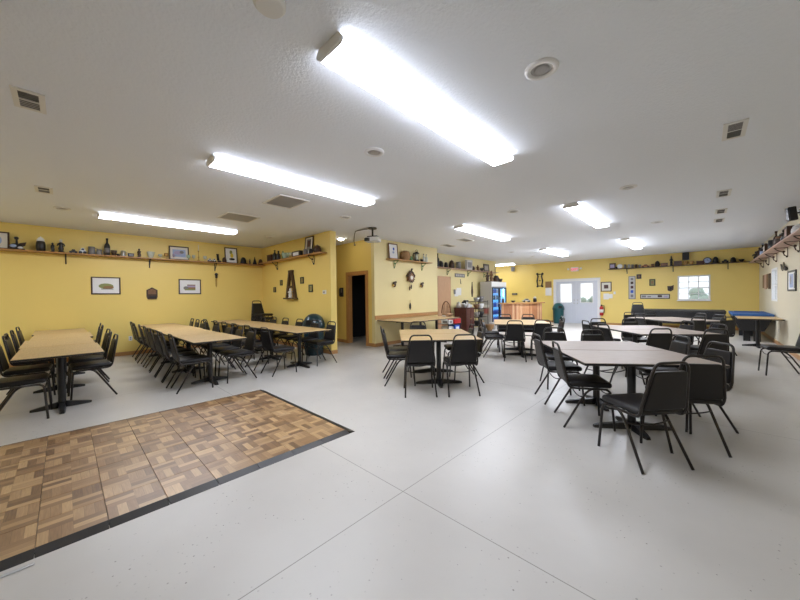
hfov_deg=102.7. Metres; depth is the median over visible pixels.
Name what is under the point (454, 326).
package
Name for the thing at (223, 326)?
banquet chair
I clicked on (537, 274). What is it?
ornament
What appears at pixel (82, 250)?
toy car
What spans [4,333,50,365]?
banquet chair
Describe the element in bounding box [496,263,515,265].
fluorescent light
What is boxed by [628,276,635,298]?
photo frame
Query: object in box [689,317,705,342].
banquet chair
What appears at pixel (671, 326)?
baseboard
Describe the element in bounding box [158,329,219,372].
pedestal table
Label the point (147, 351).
baseboard
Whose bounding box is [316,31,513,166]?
fluorescent light
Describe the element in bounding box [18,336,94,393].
pedestal table
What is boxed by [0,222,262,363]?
wall
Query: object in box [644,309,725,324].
pool table
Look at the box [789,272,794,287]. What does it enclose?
print
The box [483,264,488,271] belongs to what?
framed picture
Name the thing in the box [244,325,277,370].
banquet chair
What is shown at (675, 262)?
box
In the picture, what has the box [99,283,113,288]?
print
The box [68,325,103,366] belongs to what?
banquet chair
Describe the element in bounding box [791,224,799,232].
lidded jar
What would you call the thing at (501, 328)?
banquet chair
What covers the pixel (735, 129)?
ceiling vent
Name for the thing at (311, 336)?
banquet chair
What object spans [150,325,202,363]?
pedestal table
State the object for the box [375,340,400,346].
baseboard
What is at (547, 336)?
banquet chair
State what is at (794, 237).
wall shelf
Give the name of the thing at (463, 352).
banquet chair
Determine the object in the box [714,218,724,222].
ceiling vent
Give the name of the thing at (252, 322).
pedestal table
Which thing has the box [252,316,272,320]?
banquet chair
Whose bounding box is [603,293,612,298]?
papers
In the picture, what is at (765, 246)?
box
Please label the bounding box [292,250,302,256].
box
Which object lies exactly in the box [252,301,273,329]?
banquet chair
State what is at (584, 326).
banquet chair
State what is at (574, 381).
banquet chair
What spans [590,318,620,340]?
banquet chair
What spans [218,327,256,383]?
banquet chair
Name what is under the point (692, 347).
banquet chair
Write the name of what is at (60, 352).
pedestal table
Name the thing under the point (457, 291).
papers
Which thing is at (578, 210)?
fluorescent light
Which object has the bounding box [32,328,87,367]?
pedestal table
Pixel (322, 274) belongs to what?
wall partition
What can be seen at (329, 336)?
banquet chair
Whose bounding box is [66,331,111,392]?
banquet chair
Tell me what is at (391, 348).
banquet chair
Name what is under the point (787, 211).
grille
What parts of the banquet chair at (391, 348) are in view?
seat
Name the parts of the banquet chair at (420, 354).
leg, seat, backrest, frame, leg, leg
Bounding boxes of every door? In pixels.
[438,277,450,328]
[556,281,575,322]
[576,280,596,323]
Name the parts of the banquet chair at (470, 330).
seat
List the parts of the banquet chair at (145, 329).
backrest, frame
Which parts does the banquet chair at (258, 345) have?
leg, seat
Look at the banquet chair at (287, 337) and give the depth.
7.69 m
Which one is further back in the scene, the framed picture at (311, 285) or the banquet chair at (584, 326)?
the framed picture at (311, 285)
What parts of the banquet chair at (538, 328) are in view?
leg, frame, backrest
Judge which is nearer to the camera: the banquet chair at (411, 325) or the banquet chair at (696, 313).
the banquet chair at (411, 325)
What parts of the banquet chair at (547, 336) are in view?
leg, backrest, frame, seat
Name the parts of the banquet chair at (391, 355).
backrest, leg, frame, seat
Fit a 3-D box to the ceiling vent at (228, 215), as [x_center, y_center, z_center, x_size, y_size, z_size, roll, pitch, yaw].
[-3.254,-1.659,6.445,0.620,0.012,0.620,0,1,44]
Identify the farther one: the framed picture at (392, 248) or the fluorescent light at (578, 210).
the framed picture at (392, 248)
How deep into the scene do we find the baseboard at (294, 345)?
8.71 m
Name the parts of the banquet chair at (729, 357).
leg, leg, backrest, frame, leg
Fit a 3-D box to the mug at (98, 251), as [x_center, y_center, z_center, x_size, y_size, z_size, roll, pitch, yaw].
[-7.100,-1.129,7.558,0.128,0.130,0.100,-1,1,-15]
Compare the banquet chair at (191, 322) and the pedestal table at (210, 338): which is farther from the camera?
the banquet chair at (191, 322)
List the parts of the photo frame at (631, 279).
panel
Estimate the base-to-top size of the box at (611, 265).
0.258 m
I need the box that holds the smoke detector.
[253,0,285,18]
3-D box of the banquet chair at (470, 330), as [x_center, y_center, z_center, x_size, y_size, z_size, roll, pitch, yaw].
[1.081,0.887,5.886,0.532,0.882,0.459,-1,1,-1]
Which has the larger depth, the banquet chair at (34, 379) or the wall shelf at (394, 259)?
the wall shelf at (394, 259)
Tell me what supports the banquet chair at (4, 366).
on the floor
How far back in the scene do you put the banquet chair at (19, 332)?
6.38 m
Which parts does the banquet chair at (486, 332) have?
seat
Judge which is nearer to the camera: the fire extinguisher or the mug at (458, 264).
the mug at (458, 264)
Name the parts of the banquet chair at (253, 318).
seat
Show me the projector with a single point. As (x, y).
(369, 239)
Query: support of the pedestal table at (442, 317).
on the floor
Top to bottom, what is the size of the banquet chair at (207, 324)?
0.882 m
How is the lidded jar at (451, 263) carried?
on the wall shelf at (467, 270)
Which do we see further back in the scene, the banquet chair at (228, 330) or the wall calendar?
the wall calendar
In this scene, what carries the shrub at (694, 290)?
on the ground
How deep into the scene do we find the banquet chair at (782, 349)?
5.37 m
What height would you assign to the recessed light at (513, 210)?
0.016 m
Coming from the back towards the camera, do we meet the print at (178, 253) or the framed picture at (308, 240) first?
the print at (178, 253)
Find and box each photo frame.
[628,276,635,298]
[640,294,669,298]
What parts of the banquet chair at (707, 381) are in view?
leg, seat, leg, frame, backrest, leg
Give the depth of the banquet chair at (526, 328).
8.74 m
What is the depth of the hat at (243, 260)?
9.85 m
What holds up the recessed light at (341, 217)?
in the ceiling
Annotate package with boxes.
[441,320,452,323]
[441,326,451,328]
[446,318,460,323]
[449,324,459,328]
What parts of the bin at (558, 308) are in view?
dome lid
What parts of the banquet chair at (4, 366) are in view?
backrest, leg, frame, seat, leg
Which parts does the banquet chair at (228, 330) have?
seat, backrest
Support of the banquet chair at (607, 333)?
on the floor
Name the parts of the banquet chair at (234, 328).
seat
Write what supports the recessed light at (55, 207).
in the ceiling
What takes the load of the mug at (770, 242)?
on the wall shelf at (794, 237)
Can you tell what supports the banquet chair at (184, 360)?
on the floor
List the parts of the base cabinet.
door, door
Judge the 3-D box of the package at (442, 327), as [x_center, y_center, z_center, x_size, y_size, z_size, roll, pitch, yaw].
[1.592,0.992,10.835,0.283,0.220,0.263,0,1,44]
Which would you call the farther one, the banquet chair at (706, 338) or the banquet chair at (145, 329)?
the banquet chair at (145, 329)
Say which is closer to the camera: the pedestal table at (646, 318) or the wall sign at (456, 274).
the pedestal table at (646, 318)
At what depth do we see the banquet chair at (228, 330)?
6.43 m
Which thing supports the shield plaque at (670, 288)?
attached to the wall at (733, 286)
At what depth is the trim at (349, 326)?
9.69 m
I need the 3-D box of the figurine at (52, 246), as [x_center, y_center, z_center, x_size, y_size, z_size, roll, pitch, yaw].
[-7.627,-1.156,7.013,0.080,0.208,0.083,-1,1,-1]
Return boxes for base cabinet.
[454,307,474,331]
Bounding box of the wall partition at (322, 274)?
[262,231,336,349]
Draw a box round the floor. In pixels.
[0,322,799,599]
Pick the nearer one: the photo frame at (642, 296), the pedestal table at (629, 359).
the pedestal table at (629, 359)
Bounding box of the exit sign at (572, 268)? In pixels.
[567,267,581,271]
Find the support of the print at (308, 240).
attached to the framed picture at (308, 240)
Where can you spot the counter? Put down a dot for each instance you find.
(516, 310)
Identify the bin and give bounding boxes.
[303,314,324,355]
[552,303,563,323]
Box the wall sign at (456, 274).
[455,273,464,277]
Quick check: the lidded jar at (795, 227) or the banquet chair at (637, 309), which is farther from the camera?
the banquet chair at (637, 309)
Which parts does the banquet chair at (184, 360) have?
backrest, leg, leg, frame, seat, leg, leg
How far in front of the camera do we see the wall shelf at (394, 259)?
9.79 m
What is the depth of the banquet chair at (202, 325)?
7.70 m
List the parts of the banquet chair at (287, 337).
seat, backrest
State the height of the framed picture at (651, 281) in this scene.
0.280 m
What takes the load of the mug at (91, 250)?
on the wall shelf at (1, 249)
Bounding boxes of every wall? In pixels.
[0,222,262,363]
[336,240,371,342]
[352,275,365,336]
[371,239,437,343]
[437,253,495,326]
[496,247,758,327]
[759,214,799,354]
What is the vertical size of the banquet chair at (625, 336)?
0.882 m
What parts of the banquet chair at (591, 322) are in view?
backrest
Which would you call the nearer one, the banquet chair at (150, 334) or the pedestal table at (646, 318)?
the banquet chair at (150, 334)
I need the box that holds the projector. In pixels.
[364,227,380,242]
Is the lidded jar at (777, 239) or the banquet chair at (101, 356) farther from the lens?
the lidded jar at (777, 239)
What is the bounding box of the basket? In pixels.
[400,250,409,259]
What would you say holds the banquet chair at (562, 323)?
on the floor
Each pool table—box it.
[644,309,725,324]
[728,311,774,341]
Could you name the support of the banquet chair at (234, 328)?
on the floor
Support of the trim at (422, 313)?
attached to the wall at (387, 299)
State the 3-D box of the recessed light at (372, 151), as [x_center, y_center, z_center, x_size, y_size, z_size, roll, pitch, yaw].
[-0.291,-1.659,3.596,0.228,0.016,0.228,0,1,44]
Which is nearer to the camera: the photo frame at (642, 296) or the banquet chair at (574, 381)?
the banquet chair at (574, 381)
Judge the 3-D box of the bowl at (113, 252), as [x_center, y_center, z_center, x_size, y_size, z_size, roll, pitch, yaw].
[-6.930,-1.134,7.746,0.122,0.133,0.119,0,1,44]
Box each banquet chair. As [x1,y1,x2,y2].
[0,345,55,405]
[0,373,52,418]
[2,335,55,394]
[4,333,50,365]
[10,330,54,370]
[15,327,55,363]
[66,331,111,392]
[68,323,100,360]
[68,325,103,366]
[68,328,110,378]
[68,334,118,399]
[130,321,144,358]
[133,323,164,362]
[138,324,171,366]
[143,326,177,370]
[147,327,184,376]
[152,329,193,381]
[159,331,201,387]
[168,333,213,393]
[170,318,193,350]
[178,319,199,351]
[178,320,205,353]
[191,322,218,362]
[200,323,233,371]
[203,319,222,351]
[212,325,243,375]
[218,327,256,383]
[221,321,251,359]
[231,323,262,363]
[244,316,265,336]
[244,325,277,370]
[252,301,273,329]
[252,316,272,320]
[256,317,276,350]
[260,327,296,376]
[273,318,289,351]
[277,319,303,357]
[291,320,320,360]
[306,321,336,365]
[380,326,411,378]
[382,328,415,385]
[404,334,437,397]
[409,321,426,368]
[442,334,480,396]
[443,324,474,374]
[449,326,484,383]
[478,316,499,351]
[480,318,505,357]
[497,314,514,347]
[503,320,526,361]
[521,314,534,335]
[530,320,554,360]
[533,333,584,405]
[540,327,579,390]
[552,340,615,430]
[558,317,564,331]
[581,329,626,382]
[582,320,592,334]
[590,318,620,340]
[597,323,640,374]
[597,361,694,473]
[621,318,647,341]
[623,312,634,321]
[625,328,672,384]
[631,302,646,314]
[635,315,646,342]
[636,335,690,384]
[643,355,731,457]
[644,312,667,336]
[655,341,738,433]
[674,320,694,344]
[677,313,706,327]
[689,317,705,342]
[690,323,727,349]
[690,329,732,387]
[691,314,726,343]
[698,317,736,355]
[758,334,799,375]
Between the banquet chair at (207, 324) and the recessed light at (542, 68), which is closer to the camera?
the recessed light at (542, 68)
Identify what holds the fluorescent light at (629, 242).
attached to the ceiling
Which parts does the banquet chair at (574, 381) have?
backrest, leg, leg, frame, seat, leg, leg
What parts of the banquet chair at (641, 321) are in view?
backrest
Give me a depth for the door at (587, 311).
15.22 m
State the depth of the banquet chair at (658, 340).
4.87 m
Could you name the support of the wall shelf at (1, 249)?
attached to the wall at (39, 291)
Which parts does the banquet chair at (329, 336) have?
seat, frame, backrest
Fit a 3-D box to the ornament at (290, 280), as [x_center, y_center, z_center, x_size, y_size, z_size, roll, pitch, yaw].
[-3.122,-0.436,9.092,0.655,0.820,0.120,0,1,44]
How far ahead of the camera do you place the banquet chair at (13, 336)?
5.67 m
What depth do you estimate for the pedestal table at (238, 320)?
9.00 m
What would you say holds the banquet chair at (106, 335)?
on the floor
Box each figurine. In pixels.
[50,243,54,251]
[57,239,64,251]
[288,288,292,297]
[489,271,493,281]
[778,229,783,239]
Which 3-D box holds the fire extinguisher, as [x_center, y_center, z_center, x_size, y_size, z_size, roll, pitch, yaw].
[9.255,0.463,14.673,0.165,0.500,0.174,-1,1,-4]
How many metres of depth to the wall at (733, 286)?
13.55 m
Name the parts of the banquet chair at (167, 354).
backrest, frame, leg, leg, seat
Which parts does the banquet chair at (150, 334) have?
backrest, frame, leg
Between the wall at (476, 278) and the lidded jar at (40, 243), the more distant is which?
the wall at (476, 278)
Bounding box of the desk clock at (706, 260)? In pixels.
[703,257,711,263]
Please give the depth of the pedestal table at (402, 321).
8.68 m
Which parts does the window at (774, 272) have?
pane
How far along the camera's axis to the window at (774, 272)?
9.20 m
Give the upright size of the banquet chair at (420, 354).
0.882 m
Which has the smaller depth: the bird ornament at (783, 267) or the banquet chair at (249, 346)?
the banquet chair at (249, 346)
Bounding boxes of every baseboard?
[9,338,259,367]
[273,340,337,353]
[337,338,374,346]
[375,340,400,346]
[546,320,738,330]
[761,331,799,360]
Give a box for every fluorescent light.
[97,212,237,234]
[206,154,375,205]
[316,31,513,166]
[453,224,509,240]
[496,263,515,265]
[539,248,567,255]
[563,202,608,227]
[620,238,642,248]
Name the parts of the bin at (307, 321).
dome lid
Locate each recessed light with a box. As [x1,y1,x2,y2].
[53,206,70,209]
[339,216,350,218]
[364,147,383,156]
[507,209,518,212]
[525,57,558,80]
[619,184,636,189]
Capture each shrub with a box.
[581,297,590,301]
[689,288,708,298]
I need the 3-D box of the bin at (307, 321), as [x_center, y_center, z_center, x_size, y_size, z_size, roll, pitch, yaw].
[-2.115,0.835,7.855,0.536,1.003,0.543,-1,1,9]
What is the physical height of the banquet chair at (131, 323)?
0.882 m
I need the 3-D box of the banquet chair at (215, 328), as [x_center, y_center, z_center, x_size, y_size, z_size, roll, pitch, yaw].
[-4.242,0.936,6.929,0.459,0.882,0.532,0,1,43]
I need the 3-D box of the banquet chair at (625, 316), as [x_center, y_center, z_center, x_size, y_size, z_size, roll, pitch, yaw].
[6.642,0.790,9.016,0.459,0.882,0.532,-1,1,1]
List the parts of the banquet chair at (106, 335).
backrest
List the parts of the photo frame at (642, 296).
panel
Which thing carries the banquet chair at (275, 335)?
on the floor
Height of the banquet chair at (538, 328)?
0.882 m
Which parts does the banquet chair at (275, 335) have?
seat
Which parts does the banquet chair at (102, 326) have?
frame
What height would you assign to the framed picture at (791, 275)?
0.460 m
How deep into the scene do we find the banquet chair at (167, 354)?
5.24 m
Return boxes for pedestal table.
[10,343,103,413]
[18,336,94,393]
[29,332,92,377]
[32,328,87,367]
[140,323,185,356]
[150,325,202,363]
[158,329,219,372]
[174,332,246,384]
[211,319,251,345]
[229,321,275,353]
[245,324,295,359]
[268,326,331,367]
[377,319,427,346]
[397,317,444,324]
[399,329,467,375]
[400,333,482,387]
[420,316,459,328]
[494,319,545,351]
[494,322,553,357]
[542,341,667,410]
[561,350,729,439]
[592,325,678,342]
[614,329,717,375]
[628,317,693,325]
[649,319,719,324]
[735,316,784,347]
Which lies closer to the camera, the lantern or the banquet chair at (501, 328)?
the banquet chair at (501, 328)
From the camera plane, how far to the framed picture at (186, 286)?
8.99 m
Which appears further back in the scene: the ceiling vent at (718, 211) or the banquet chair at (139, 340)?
the banquet chair at (139, 340)
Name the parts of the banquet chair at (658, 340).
backrest, frame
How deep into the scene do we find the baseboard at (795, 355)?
8.60 m
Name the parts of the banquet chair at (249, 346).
leg, leg, seat, frame, leg, backrest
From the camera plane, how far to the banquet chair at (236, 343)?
5.98 m
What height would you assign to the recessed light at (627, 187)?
0.016 m
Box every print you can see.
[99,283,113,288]
[172,249,185,256]
[184,285,195,289]
[307,239,310,250]
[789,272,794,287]
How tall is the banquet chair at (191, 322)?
0.882 m
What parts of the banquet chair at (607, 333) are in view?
backrest, frame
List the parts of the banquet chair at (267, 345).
backrest, frame, seat, leg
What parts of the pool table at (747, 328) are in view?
leg, rail, leg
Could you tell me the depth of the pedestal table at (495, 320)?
8.14 m
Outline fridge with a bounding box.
[480,281,506,326]
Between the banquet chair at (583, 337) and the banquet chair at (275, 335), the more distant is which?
the banquet chair at (275, 335)
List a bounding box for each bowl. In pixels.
[111,250,116,255]
[147,251,154,257]
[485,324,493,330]
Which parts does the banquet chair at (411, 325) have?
backrest, frame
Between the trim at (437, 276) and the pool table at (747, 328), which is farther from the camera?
the trim at (437, 276)
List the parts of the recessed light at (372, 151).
bulb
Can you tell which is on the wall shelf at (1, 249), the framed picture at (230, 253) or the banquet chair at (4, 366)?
the framed picture at (230, 253)
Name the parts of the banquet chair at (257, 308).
backrest, frame, seat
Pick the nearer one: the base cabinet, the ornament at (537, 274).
the base cabinet
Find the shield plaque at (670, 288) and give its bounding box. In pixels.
[667,285,673,290]
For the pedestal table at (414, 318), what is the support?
on the floor
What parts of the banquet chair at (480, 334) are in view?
backrest, frame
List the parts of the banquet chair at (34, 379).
leg, frame, seat, leg, leg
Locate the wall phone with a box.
[339,288,343,296]
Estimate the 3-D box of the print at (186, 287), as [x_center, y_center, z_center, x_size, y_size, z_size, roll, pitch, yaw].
[-5.919,-0.353,8.990,0.003,0.160,0.290,0,1,44]
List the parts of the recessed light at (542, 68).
bulb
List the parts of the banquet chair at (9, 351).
backrest, frame, seat, leg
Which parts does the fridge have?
door, header panel, door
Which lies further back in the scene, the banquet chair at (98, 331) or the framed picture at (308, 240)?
the framed picture at (308, 240)
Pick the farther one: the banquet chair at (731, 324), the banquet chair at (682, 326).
the banquet chair at (731, 324)
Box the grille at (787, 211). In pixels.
[785,208,789,220]
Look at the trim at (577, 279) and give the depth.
15.13 m
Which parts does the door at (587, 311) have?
glazing frame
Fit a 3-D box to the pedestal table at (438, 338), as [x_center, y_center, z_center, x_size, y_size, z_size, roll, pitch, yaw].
[0.621,0.961,5.130,1.219,0.750,0.761,-1,1,-1]
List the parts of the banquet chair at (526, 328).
backrest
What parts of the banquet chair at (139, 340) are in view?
frame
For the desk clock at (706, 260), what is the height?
0.240 m
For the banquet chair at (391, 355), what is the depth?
5.02 m
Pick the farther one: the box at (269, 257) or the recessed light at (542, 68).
the box at (269, 257)
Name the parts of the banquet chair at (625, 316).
backrest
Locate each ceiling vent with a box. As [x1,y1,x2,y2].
[9,84,46,114]
[34,185,52,193]
[217,212,260,222]
[262,194,309,208]
[456,238,473,241]
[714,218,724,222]
[715,208,727,213]
[716,189,731,197]
[722,118,748,140]
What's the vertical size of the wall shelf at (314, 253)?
0.262 m
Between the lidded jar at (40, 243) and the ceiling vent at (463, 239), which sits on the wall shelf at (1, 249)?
the lidded jar at (40, 243)
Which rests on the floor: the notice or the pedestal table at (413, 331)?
the pedestal table at (413, 331)
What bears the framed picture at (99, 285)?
attached to the wall at (39, 291)
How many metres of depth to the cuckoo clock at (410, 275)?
9.85 m
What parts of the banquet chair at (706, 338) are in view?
seat, frame, backrest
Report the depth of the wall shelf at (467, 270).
13.43 m
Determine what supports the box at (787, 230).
on the wall shelf at (794, 237)
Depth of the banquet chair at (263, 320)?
9.28 m
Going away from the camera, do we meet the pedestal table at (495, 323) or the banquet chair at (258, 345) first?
the banquet chair at (258, 345)
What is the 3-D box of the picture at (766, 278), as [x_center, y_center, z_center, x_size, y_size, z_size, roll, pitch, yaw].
[11.460,-0.571,9.998,0.025,0.460,1.560,0,1,44]
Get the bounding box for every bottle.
[104,238,109,254]
[276,251,280,259]
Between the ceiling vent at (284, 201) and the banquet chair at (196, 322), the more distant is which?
the banquet chair at (196, 322)
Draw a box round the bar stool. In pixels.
[441,301,452,325]
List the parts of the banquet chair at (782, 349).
leg, leg, seat, frame, leg, leg, backrest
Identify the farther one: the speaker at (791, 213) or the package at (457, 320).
the package at (457, 320)
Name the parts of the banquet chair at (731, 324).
backrest, frame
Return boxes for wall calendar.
[545,281,551,295]
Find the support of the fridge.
on the floor
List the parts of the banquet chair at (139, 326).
frame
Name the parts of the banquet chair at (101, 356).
leg, seat, leg, backrest, frame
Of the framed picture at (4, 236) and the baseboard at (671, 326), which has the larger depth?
the baseboard at (671, 326)
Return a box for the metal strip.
[0,562,34,577]
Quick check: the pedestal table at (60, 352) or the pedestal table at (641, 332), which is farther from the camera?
the pedestal table at (641, 332)
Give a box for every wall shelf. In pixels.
[0,248,264,270]
[259,252,326,269]
[386,258,430,269]
[437,266,497,276]
[608,261,749,270]
[749,228,799,267]
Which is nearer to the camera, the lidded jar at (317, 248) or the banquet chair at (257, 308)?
the lidded jar at (317, 248)
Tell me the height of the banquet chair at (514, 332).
0.882 m
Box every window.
[677,275,711,300]
[771,267,777,300]
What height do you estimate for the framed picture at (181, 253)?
0.380 m
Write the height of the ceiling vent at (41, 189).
0.012 m
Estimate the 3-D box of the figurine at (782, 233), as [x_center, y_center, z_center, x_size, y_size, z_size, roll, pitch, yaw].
[8.491,-1.413,7.061,0.150,0.317,0.157,-1,1,-1]
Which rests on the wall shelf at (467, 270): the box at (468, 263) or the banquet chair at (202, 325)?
the box at (468, 263)
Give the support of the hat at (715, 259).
on the wall shelf at (742, 261)
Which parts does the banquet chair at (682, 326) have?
backrest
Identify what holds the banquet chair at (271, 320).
on the floor
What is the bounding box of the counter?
[498,302,544,319]
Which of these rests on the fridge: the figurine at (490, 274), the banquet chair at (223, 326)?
the figurine at (490, 274)
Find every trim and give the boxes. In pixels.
[346,270,368,345]
[375,311,437,319]
[437,276,450,316]
[553,278,600,321]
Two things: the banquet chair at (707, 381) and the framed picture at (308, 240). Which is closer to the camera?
the banquet chair at (707, 381)
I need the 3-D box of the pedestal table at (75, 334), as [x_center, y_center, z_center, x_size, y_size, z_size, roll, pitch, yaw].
[-6.208,1.030,5.898,1.219,0.750,0.761,0,1,44]
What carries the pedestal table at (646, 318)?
on the floor
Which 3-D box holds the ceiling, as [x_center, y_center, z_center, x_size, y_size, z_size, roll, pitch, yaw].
[1.002,-1.786,7.638,12.220,0.120,22.000,0,1,44]
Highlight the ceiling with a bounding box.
[0,0,799,266]
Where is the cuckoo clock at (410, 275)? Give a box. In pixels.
[406,268,414,289]
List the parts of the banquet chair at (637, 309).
backrest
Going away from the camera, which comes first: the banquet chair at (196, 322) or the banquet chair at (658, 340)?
the banquet chair at (658, 340)
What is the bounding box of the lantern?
[413,251,419,260]
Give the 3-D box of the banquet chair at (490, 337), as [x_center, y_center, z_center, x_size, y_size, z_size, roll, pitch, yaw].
[2.137,0.859,7.391,0.532,0.882,0.459,-1,1,11]
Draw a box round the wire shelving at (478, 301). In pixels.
[468,300,487,325]
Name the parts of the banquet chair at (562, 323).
backrest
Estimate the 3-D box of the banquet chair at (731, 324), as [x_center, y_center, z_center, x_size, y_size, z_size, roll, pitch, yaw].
[7.224,0.802,7.281,0.459,0.882,0.532,-1,1,1]
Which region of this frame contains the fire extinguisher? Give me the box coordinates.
[599,305,604,315]
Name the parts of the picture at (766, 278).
panel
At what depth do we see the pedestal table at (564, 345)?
4.06 m
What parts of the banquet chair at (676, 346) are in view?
seat, frame, backrest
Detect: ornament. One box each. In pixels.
[7,237,25,249]
[283,270,297,298]
[536,273,542,286]
[780,262,787,270]
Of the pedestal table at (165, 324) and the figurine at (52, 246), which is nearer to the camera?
the figurine at (52, 246)
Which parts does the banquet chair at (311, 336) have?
seat, frame, backrest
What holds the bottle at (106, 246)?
on the wall shelf at (1, 249)
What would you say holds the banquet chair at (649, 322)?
on the floor
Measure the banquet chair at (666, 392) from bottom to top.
0.882 m
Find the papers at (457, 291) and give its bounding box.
[454,288,460,295]
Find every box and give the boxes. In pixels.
[267,254,272,260]
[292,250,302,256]
[465,260,472,269]
[609,263,615,268]
[674,261,681,264]
[763,244,767,252]
[784,225,793,237]
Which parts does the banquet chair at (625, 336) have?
backrest, seat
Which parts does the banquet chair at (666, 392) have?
leg, leg, leg, seat, frame, backrest, leg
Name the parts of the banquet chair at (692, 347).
seat, backrest, frame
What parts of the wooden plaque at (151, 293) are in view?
panel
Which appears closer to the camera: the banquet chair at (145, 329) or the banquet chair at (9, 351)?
the banquet chair at (9, 351)
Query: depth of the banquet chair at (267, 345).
5.83 m
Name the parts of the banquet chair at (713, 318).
backrest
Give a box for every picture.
[0,232,9,248]
[91,277,120,293]
[169,246,188,259]
[178,279,200,293]
[224,247,237,262]
[304,236,313,253]
[308,284,312,291]
[388,243,397,258]
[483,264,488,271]
[601,282,611,291]
[649,279,654,285]
[763,273,770,288]
[787,269,796,290]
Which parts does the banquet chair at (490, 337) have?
frame, seat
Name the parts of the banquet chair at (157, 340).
backrest, frame, leg, leg, seat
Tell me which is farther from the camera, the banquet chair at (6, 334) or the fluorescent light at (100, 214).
the fluorescent light at (100, 214)
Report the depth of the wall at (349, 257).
9.70 m
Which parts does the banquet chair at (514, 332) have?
seat, backrest, frame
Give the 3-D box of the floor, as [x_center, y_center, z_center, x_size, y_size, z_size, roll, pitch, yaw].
[1.037,1.354,7.673,12.220,0.139,22.000,0,1,44]
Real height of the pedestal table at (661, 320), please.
0.750 m
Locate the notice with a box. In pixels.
[483,305,488,313]
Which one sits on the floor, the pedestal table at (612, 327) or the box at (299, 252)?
the pedestal table at (612, 327)
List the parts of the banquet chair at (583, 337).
backrest, frame, leg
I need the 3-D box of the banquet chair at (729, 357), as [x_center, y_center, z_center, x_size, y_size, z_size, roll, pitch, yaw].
[3.156,0.891,3.413,0.532,0.882,0.459,-1,1,5]
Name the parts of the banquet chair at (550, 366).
backrest, leg, frame, leg, seat, leg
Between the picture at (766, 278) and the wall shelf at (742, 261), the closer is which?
the picture at (766, 278)
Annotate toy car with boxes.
[78,248,86,253]
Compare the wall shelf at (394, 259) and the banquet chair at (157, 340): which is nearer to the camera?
the banquet chair at (157, 340)
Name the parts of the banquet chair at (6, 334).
backrest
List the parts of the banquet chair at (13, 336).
frame, backrest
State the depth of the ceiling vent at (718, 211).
6.36 m
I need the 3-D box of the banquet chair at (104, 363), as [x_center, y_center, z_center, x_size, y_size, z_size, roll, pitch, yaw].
[-4.500,0.963,4.701,0.459,0.882,0.532,0,1,41]
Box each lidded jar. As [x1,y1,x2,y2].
[36,236,45,250]
[313,245,321,251]
[449,260,453,267]
[774,236,780,244]
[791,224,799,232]
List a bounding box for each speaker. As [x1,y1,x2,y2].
[682,252,688,259]
[785,206,799,221]
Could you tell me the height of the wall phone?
0.280 m
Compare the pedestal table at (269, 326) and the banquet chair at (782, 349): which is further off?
the pedestal table at (269, 326)
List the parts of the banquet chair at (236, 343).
leg, seat, frame, backrest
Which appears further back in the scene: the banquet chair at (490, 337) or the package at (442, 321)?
the package at (442, 321)
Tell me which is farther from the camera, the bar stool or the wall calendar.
the wall calendar
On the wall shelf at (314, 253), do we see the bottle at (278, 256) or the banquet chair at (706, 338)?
the bottle at (278, 256)
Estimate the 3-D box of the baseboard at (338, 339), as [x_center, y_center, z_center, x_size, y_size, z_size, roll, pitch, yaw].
[-2.095,1.263,10.228,3.860,0.095,0.015,0,1,44]
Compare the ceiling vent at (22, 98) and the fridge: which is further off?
the fridge
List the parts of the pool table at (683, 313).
rail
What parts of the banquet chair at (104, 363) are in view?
leg, leg, seat, frame, leg, backrest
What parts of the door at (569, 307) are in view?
glazing frame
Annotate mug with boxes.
[88,246,96,253]
[96,249,103,254]
[456,262,460,268]
[768,240,772,248]
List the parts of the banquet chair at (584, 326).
backrest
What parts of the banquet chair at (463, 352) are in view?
leg, leg, seat, frame, backrest, leg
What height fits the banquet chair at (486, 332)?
0.882 m
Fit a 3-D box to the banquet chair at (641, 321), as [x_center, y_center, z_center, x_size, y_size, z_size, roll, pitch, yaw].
[6.192,0.807,7.931,0.532,0.882,0.459,-1,1,1]
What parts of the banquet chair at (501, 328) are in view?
seat, backrest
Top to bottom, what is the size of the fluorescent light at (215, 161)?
0.071 m
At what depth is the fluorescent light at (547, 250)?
11.80 m
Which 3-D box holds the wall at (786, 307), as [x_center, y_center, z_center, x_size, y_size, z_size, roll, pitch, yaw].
[5.390,-0.215,3.494,0.150,3.030,22.000,0,1,44]
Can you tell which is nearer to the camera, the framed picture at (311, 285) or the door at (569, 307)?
the framed picture at (311, 285)
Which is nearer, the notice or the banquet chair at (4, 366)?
the banquet chair at (4, 366)
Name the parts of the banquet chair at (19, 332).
frame, backrest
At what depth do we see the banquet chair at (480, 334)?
5.18 m
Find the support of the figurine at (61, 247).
on the wall shelf at (1, 249)
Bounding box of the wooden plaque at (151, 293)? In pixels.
[146,288,157,298]
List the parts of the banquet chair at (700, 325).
backrest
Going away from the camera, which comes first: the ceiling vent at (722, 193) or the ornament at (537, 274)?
the ceiling vent at (722, 193)
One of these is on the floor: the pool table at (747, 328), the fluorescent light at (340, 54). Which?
the pool table at (747, 328)
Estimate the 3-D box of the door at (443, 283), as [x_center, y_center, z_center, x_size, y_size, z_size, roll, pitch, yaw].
[1.730,0.183,12.332,0.100,2.080,0.800,0,1,44]
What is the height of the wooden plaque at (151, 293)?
0.310 m
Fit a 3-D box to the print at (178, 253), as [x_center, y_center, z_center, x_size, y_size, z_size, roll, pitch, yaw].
[-6.047,-1.280,8.752,0.003,0.200,0.300,-7,-4,43]
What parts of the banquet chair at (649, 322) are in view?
backrest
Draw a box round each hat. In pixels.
[240,257,247,263]
[713,257,719,262]

